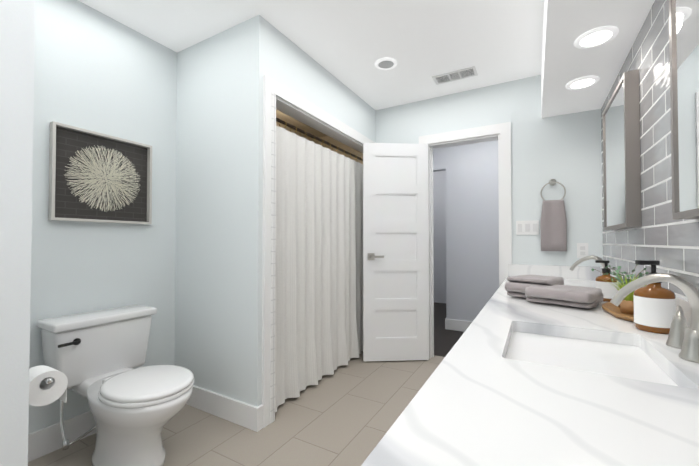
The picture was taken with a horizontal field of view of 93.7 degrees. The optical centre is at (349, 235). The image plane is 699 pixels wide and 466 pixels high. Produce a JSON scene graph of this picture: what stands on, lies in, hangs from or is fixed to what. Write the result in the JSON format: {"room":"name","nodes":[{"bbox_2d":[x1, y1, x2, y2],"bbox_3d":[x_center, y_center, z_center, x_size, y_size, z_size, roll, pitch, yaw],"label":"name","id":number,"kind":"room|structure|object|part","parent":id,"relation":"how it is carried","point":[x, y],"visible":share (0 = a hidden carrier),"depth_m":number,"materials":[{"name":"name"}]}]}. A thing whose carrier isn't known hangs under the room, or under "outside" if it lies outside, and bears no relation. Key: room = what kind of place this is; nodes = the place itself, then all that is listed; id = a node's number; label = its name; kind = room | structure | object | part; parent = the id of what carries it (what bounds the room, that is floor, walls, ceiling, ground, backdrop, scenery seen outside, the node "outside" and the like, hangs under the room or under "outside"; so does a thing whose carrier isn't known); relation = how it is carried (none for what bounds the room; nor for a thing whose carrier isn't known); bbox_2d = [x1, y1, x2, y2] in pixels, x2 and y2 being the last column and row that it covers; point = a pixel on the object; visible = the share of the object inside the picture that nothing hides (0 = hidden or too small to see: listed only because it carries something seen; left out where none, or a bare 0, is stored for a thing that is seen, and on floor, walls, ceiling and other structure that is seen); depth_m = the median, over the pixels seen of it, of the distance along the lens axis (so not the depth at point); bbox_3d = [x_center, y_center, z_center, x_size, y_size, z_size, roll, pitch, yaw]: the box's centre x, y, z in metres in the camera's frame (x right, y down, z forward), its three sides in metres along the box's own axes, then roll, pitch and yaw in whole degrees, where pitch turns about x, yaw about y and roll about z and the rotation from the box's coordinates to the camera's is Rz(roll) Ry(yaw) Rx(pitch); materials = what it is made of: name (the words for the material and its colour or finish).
{"room":"bathroom","nodes":[
{"label":"bathroom","id":0,"kind":"room"},
{"bbox_2d":[28,0,176,433],"bbox_3d":[-1.066,-0.081,2.778,0.100,2.480,5.600,-1,-1,29],"label":"wall","id":1,"kind":"structure","parent":0,"point":[97,71],"depth_m":1.95,"materials":[{"name":"paint"}]},
{"bbox_2d":[28,410,96,461],"bbox_3d":[-1.491,1.077,1.890,0.016,0.135,1.010,-1,-1,29],"label":"baseboard","id":2,"kind":"structure","parent":1,"relation":"attached to","point":[44,441],"depth_m":1.75,"materials":[{"name":"white wood"}]},
{"bbox_2d":[48,121,151,223],"bbox_3d":[-1.452,-0.340,1.954,0.040,0.520,0.515,-1,-1,29],"label":"picture frame","id":3,"kind":"object","parent":1,"relation":"attached to","point":[97,177],"visible":1,"depth_m":1.92,"materials":[{"name":"white wood"}]},
{"bbox_2d":[276,122,312,140],"bbox_3d":[-0.806,-0.075,3.125,0.012,2.480,1.540,-1,-1,29],"label":"shower wall tile","id":4,"kind":"structure","parent":1,"relation":"attached to","point":[296,133],"depth_m":3.51,"materials":[{"name":"beige tile"}]},
{"bbox_2d":[0,0,375,465],"bbox_3d":[-1.039,-0.095,1.901,0.810,2.480,3.900,-1,-1,29],"label":"wall","id":5,"kind":"structure","parent":0,"point":[17,38],"depth_m":1.05,"materials":[{"name":"paint"}]},
{"bbox_2d":[29,365,67,406],"bbox_3d":[-1.140,0.541,1.189,0.234,0.133,0.120,-1,-1,29],"label":"toilet paper","id":6,"kind":"object","parent":5,"relation":"attached to","point":[47,385],"visible":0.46,"depth_m":1.15,"materials":[{"name":"white paper"}]},
{"bbox_2d":[258,404,263,430],"bbox_3d":[-0.526,1.078,1.950,0.016,0.135,0.045,-1,-1,29],"label":"baseboard","id":7,"kind":"structure","parent":5,"relation":"attached to","point":[261,416],"depth_m":1.94,"materials":[{"name":"white wood"}]},
{"bbox_2d":[262,75,274,427],"bbox_3d":[-0.497,0.084,2.014,0.020,2.125,0.085,-1,-1,29],"label":"trim","id":8,"kind":"structure","parent":5,"relation":"attached to","point":[268,85],"depth_m":1.99,"materials":[{"name":"white wood"}]},
{"bbox_2d":[270,92,275,423],"bbox_3d":[-0.481,0.127,2.037,0.024,2.040,0.036,-1,-1,29],"label":"trim","id":9,"kind":"structure","parent":5,"relation":"attached to","point":[273,247],"depth_m":2.03,"materials":[{"name":"white wood"}]},
{"bbox_2d":[276,97,362,152],"bbox_3d":[-0.158,-0.875,2.771,0.120,0.012,1.539,-1,-1,29],"label":"jamb","id":10,"kind":"object","parent":5,"relation":"attached to","point":[284,107],"visible":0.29,"depth_m":2.55,"materials":[{"name":"white wood"}]},
{"bbox_2d":[275,81,374,144],"bbox_3d":[-0.098,-0.924,2.738,0.020,0.085,1.539,-1,-1,29],"label":"trim","id":11,"kind":"structure","parent":5,"relation":"attached to","point":[287,95],"depth_m":2.45,"materials":[{"name":"white wood"}]},
{"bbox_2d":[174,15,272,406],"bbox_3d":[-0.867,-0.090,2.206,0.810,2.480,0.120,-1,-1,29],"label":"wall","id":12,"kind":"structure","parent":0,"point":[218,238],"depth_m":2.11,"materials":[{"name":"paint"}]},
{"bbox_2d":[187,385,258,431],"bbox_3d":[-0.887,1.081,2.119,0.810,0.135,0.016,-1,-1,29],"label":"baseboard","id":13,"kind":"structure","parent":12,"relation":"attached to","point":[241,413],"depth_m":2.04,"materials":[{"name":"white wood"}]},
{"bbox_2d":[28,302,463,465],"bbox_3d":[0.493,1.188,2.679,2.890,0.060,7.000,-1,-1,29],"label":"floor","id":14,"kind":"structure","parent":0,"point":[349,414],"depth_m":1.97,"materials":[{"name":"tile"}]},
{"bbox_2d":[36,304,193,465],"bbox_3d":[-1.139,0.786,1.690,0.829,0.710,0.494,-1,-1,29],"label":"toilet","id":15,"kind":"object","parent":14,"relation":"on","point":[96,357],"visible":0.96,"depth_m":1.62,"materials":[{"name":"ceramic"}]},
{"bbox_3d":[-1.386,0.535,1.624,0.026,0.034,0.099,-1,-1,29],"label":"lever","id":16,"kind":"part","parent":15,"relation":"part of","materials":[{"name":"black plastic"}]},
{"bbox_3d":[-1.395,0.627,1.837,0.203,0.303,0.466,-1,-1,29],"label":"tank","id":17,"kind":"part","parent":15,"relation":"part of","materials":[{"name":"ceramic"}]},
{"bbox_3d":[-1.388,0.454,1.836,0.226,0.041,0.494,-1,-1,29],"label":"tank lid","id":18,"kind":"part","parent":15,"relation":"part of","materials":[{"name":"ceramic"}]},
{"bbox_3d":[-1.044,0.944,1.633,0.609,0.392,0.376,-1,-1,29],"label":"bowl","id":19,"kind":"part","parent":15,"relation":"part of","materials":[{"name":"ceramic"}]},
{"bbox_3d":[-0.986,0.722,1.604,0.452,0.049,0.378,-1,-1,29],"label":"seat","id":20,"kind":"part","parent":15,"relation":"part of","materials":[{"name":"plastic"}]},
{"bbox_2d":[361,255,698,465],"bbox_3d":[0.936,0.621,1.431,0.676,1.031,2.748,-1,-1,29],"label":"bathroom vanity","id":21,"kind":"object","parent":14,"relation":"on","point":[516,381],"visible":0.79,"depth_m":0.64,"materials":[{"name":"stone"}]},
{"bbox_2d":[505,275,603,307],"bbox_3d":[0.998,0.263,1.618,0.417,0.104,0.450,-1,-1,29],"label":"towels","id":22,"kind":"object","parent":21,"relation":"on","point":[546,289],"visible":1,"depth_m":1.51,"materials":[{"name":"grey fabric"}]},
{"bbox_2d":[570,255,604,270],"bbox_3d":[1.394,0.219,1.898,0.200,0.211,0.415,-1,-1,29],"label":"faucet","id":23,"kind":"object","parent":21,"relation":"on","point":[581,260],"depth_m":1.90,"materials":[{"name":"silver metal"}]},
{"bbox_2d":[595,260,617,301],"bbox_3d":[1.266,0.220,1.614,0.089,0.197,0.089,-1,-1,29],"label":"soap bottle","id":24,"kind":"object","parent":21,"relation":"on","point":[609,291],"visible":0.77,"depth_m":1.58,"materials":[{"name":"orange glass"}]},
{"bbox_3d":[1.266,0.251,1.614,0.087,0.135,0.087,-1,-1,29],"label":"glass","id":25,"kind":"part","parent":24,"relation":"part of","materials":[{"name":"glass"}]},
{"bbox_2d":[602,302,633,321],"bbox_3d":[1.108,0.303,1.300,0.155,0.020,0.346,-1,-1,29],"label":"wood tray","id":26,"kind":"object","parent":21,"relation":"on","point":[612,309],"visible":0.33,"depth_m":1.28,"materials":[{"name":"brown wood"}]},
{"bbox_2d":[591,265,647,306],"bbox_3d":[1.138,0.202,1.363,0.206,0.192,0.171,-1,-1,29],"label":"eucalyptus plant","id":27,"kind":"object","parent":26,"relation":"on","point":[620,275],"visible":0.42,"depth_m":1.36,"materials":[{"name":"green plant"}]},
{"bbox_2d":[602,274,646,313],"bbox_3d":[1.068,0.219,1.252,0.190,0.154,0.187,-1,-1,29],"label":"grass plant","id":28,"kind":"object","parent":26,"relation":"on","point":[627,305],"visible":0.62,"depth_m":1.25,"materials":[{"name":"green plant"}]},
{"bbox_3d":[1.077,0.271,1.260,0.066,0.050,0.065,-1,-1,29],"label":"pot","id":29,"kind":"part","parent":28,"relation":"part of","materials":[{"name":"brown ceramic"}]},
{"bbox_2d":[633,260,675,333],"bbox_3d":[1.003,0.196,1.080,0.102,0.228,0.102,-1,-1,29],"label":"soap bottle","id":30,"kind":"object","parent":21,"relation":"on","point":[654,307],"visible":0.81,"depth_m":1.05,"materials":[{"name":"orange glass"}]},
{"bbox_3d":[1.003,0.231,1.079,0.101,0.157,0.101,-1,-1,29],"label":"glass","id":31,"kind":"part","parent":30,"relation":"part of","materials":[{"name":"glass"}]},
{"bbox_2d":[610,273,698,362],"bbox_3d":[0.798,0.201,0.845,0.200,0.211,0.415,-1,-1,29],"label":"faucet","id":32,"kind":"object","parent":21,"relation":"on","point":[681,345],"depth_m":0.84,"materials":[{"name":"silver metal"}]},
{"bbox_2d":[276,110,326,138],"bbox_3d":[-0.505,-1.147,2.973,0.678,0.020,1.516,-1,-1,29],"label":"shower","id":33,"kind":"object","parent":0,"point":[297,123],"visible":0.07,"depth_m":3.36,"materials":[{"name":"metal"}]},
{"bbox_2d":[275,117,362,411],"bbox_3d":[-0.148,0.171,2.748,0.089,1.927,1.536,-1,-1,29],"label":"shower curtain","id":34,"kind":"object","parent":33,"relation":"hanging from","point":[319,274],"visible":0.98,"depth_m":2.53,"materials":[{"name":"white fabric"}]},
{"bbox_3d":[-0.163,-0.771,2.772,0.043,0.044,1.536,-1,-1,29],"label":"rod","id":35,"kind":"part","parent":34,"relation":"part of","materials":[{"name":"brown metal"}]},
{"bbox_2d":[78,0,543,109],"bbox_3d":[0.148,-1.362,2.113,2.890,0.060,5.600,-1,-1,29],"label":"ceiling","id":36,"kind":"structure","parent":0,"point":[348,43],"depth_m":2.15,"materials":[{"name":"paint"}]},
{"bbox_2d":[375,57,396,69],"bbox_3d":[0.281,-1.320,2.519,0.170,0.009,0.170,-1,-1,29],"label":"recessed light","id":37,"kind":"object","parent":36,"relation":"in","point":[386,63],"visible":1,"depth_m":2.52,"materials":[{"name":"white plastic"}]},
{"bbox_2d":[432,66,477,84],"bbox_3d":[0.868,-1.319,2.704,0.340,0.006,0.160,-1,-1,29],"label":"ceiling vent","id":38,"kind":"object","parent":36,"relation":"in","point":[451,78],"depth_m":2.70,"materials":[{"name":"white metal"}]},
{"bbox_2d":[433,147,445,171],"bbox_3d":[0.707,-1.071,4.549,1.260,0.440,0.100,-1,-1,29],"label":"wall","id":39,"kind":"structure","parent":0,"point":[439,159],"depth_m":4.23,"materials":[{"name":"grey paint"}]},
{"bbox_2d":[433,171,445,302],"bbox_3d":[1.787,-0.027,5.932,1.760,2.480,0.100,-1,-1,29],"label":"wall","id":40,"kind":"structure","parent":0,"point":[439,205],"depth_m":5.96,"materials":[{"name":"grey paint"}]},
{"bbox_2d":[446,140,498,321],"bbox_3d":[1.922,-0.062,3.845,1.530,2.480,0.100,-1,-1,29],"label":"wall","id":41,"kind":"structure","parent":0,"point":[472,239],"depth_m":4.03,"materials":[{"name":"grey paint"}]},
{"bbox_2d":[446,319,471,331],"bbox_3d":[1.850,1.112,3.800,1.430,0.130,0.015,-1,-1,29],"label":"baseboard","id":42,"kind":"structure","parent":41,"relation":"attached to","point":[457,325],"depth_m":4.08,"materials":[{"name":"white wood"}]},
{"bbox_2d":[376,75,602,266],"bbox_3d":[0.768,-0.074,3.188,2.690,2.480,0.120,-1,-1,29],"label":"wall","id":43,"kind":"structure","parent":0,"point":[565,150],"depth_m":2.70,"materials":[{"name":"paint"}]},
{"bbox_2d":[313,136,362,163],"bbox_3d":[-0.129,-0.066,3.620,0.678,2.480,0.012,-1,-1,29],"label":"shower wall tile","id":44,"kind":"structure","parent":43,"relation":"attached to","point":[342,146],"depth_m":3.61,"materials":[{"name":"brown tile"}]},
{"bbox_2d":[363,143,428,361],"bbox_3d":[0.432,0.145,3.055,0.611,2.015,0.035,0,-1,-4],"label":"door","id":45,"kind":"structure","parent":43,"relation":"in","point":[396,277],"depth_m":3.04,"materials":[{"name":"white wood"}]},
{"bbox_2d":[368,253,383,259],"bbox_3d":[0.239,0.192,3.041,0.147,0.064,0.135,0,-1,-4],"label":"door handle","id":46,"kind":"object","parent":45,"relation":"attached to","point":[371,256],"depth_m":3.01,"materials":[{"name":"silver metal"}]},
{"bbox_2d":[419,122,511,358],"bbox_3d":[1.051,0.101,3.014,0.800,2.125,0.140,-1,-1,29],"label":"door frame","id":47,"kind":"structure","parent":43,"relation":"attached to","point":[505,198],"depth_m":2.86,"materials":[{"name":"white wood"}]},
{"bbox_2d":[516,220,538,234],"bbox_3d":[1.474,-0.067,2.714,0.165,0.118,0.009,-1,-1,29],"label":"switch plate","id":48,"kind":"object","parent":43,"relation":"attached to","point":[527,227],"visible":1,"depth_m":2.71,"materials":[{"name":"white plastic"}]},
{"bbox_2d":[540,179,566,250],"bbox_3d":[1.618,-0.168,2.604,0.177,0.579,0.061,-1,-1,29],"label":"towel ring","id":49,"kind":"object","parent":43,"relation":"attached to","point":[553,224],"visible":0.98,"depth_m":2.58,"materials":[{"name":"grey fabric"}]},
{"bbox_2d":[577,243,587,257],"bbox_3d":[1.798,0.115,2.527,0.072,0.118,0.009,-1,-1,29],"label":"electrical outlet plate","id":50,"kind":"object","parent":43,"relation":"attached to","point":[582,250],"visible":0.98,"depth_m":2.53,"materials":[{"name":"white plastic"}]},
{"bbox_2d":[541,0,654,117],"bbox_3d":[0.780,-1.173,0.890,0.390,0.360,3.900,-1,-1,29],"label":"ceiling","id":51,"kind":"structure","parent":0,"point":[566,25],"depth_m":1.74,"materials":[{"name":"paint"}]},
{"bbox_2d":[566,76,599,89],"bbox_3d":[1.477,-0.967,2.078,0.176,0.009,0.176,-1,-1,29],"label":"recessed light","id":52,"kind":"object","parent":51,"relation":"in","point":[582,82],"visible":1,"depth_m":2.07,"materials":[{"name":"white plastic"}]},
{"bbox_2d":[574,26,618,48],"bbox_3d":[1.216,-0.975,1.617,0.176,0.009,0.176,-1,-1,29],"label":"recessed light","id":53,"kind":"object","parent":51,"relation":"in","point":[596,37],"visible":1,"depth_m":1.61,"materials":[{"name":"white plastic"}]},
{"bbox_2d":[601,0,698,297],"bbox_3d":[0.998,-0.115,0.760,0.100,2.480,4.120,-1,-1,29],"label":"wall","id":54,"kind":"structure","parent":0,"point":[666,240],"depth_m":1.38,"materials":[{"name":"grey tile"}]},
{"bbox_2d":[602,69,640,229],"bbox_3d":[1.520,-0.419,1.849,0.055,0.760,0.600,-1,-1,29],"label":"mirror","id":55,"kind":"object","parent":54,"relation":"attached to","point":[621,163],"visible":1,"depth_m":1.67,"materials":[{"name":"grey metal"}]},
{"bbox_3d":[1.522,-0.419,1.848,0.047,0.720,0.560,-1,-1,29],"label":"glass","id":56,"kind":"part","parent":55,"relation":"part of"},
{"bbox_2d":[669,0,698,219],"bbox_3d":[0.925,-0.437,0.796,0.055,0.760,0.600,-1,-1,29],"label":"mirror","id":57,"kind":"object","parent":54,"relation":"attached to","point":[684,53],"visible":1,"depth_m":0.98,"materials":[{"name":"grey metal"}]}
]}

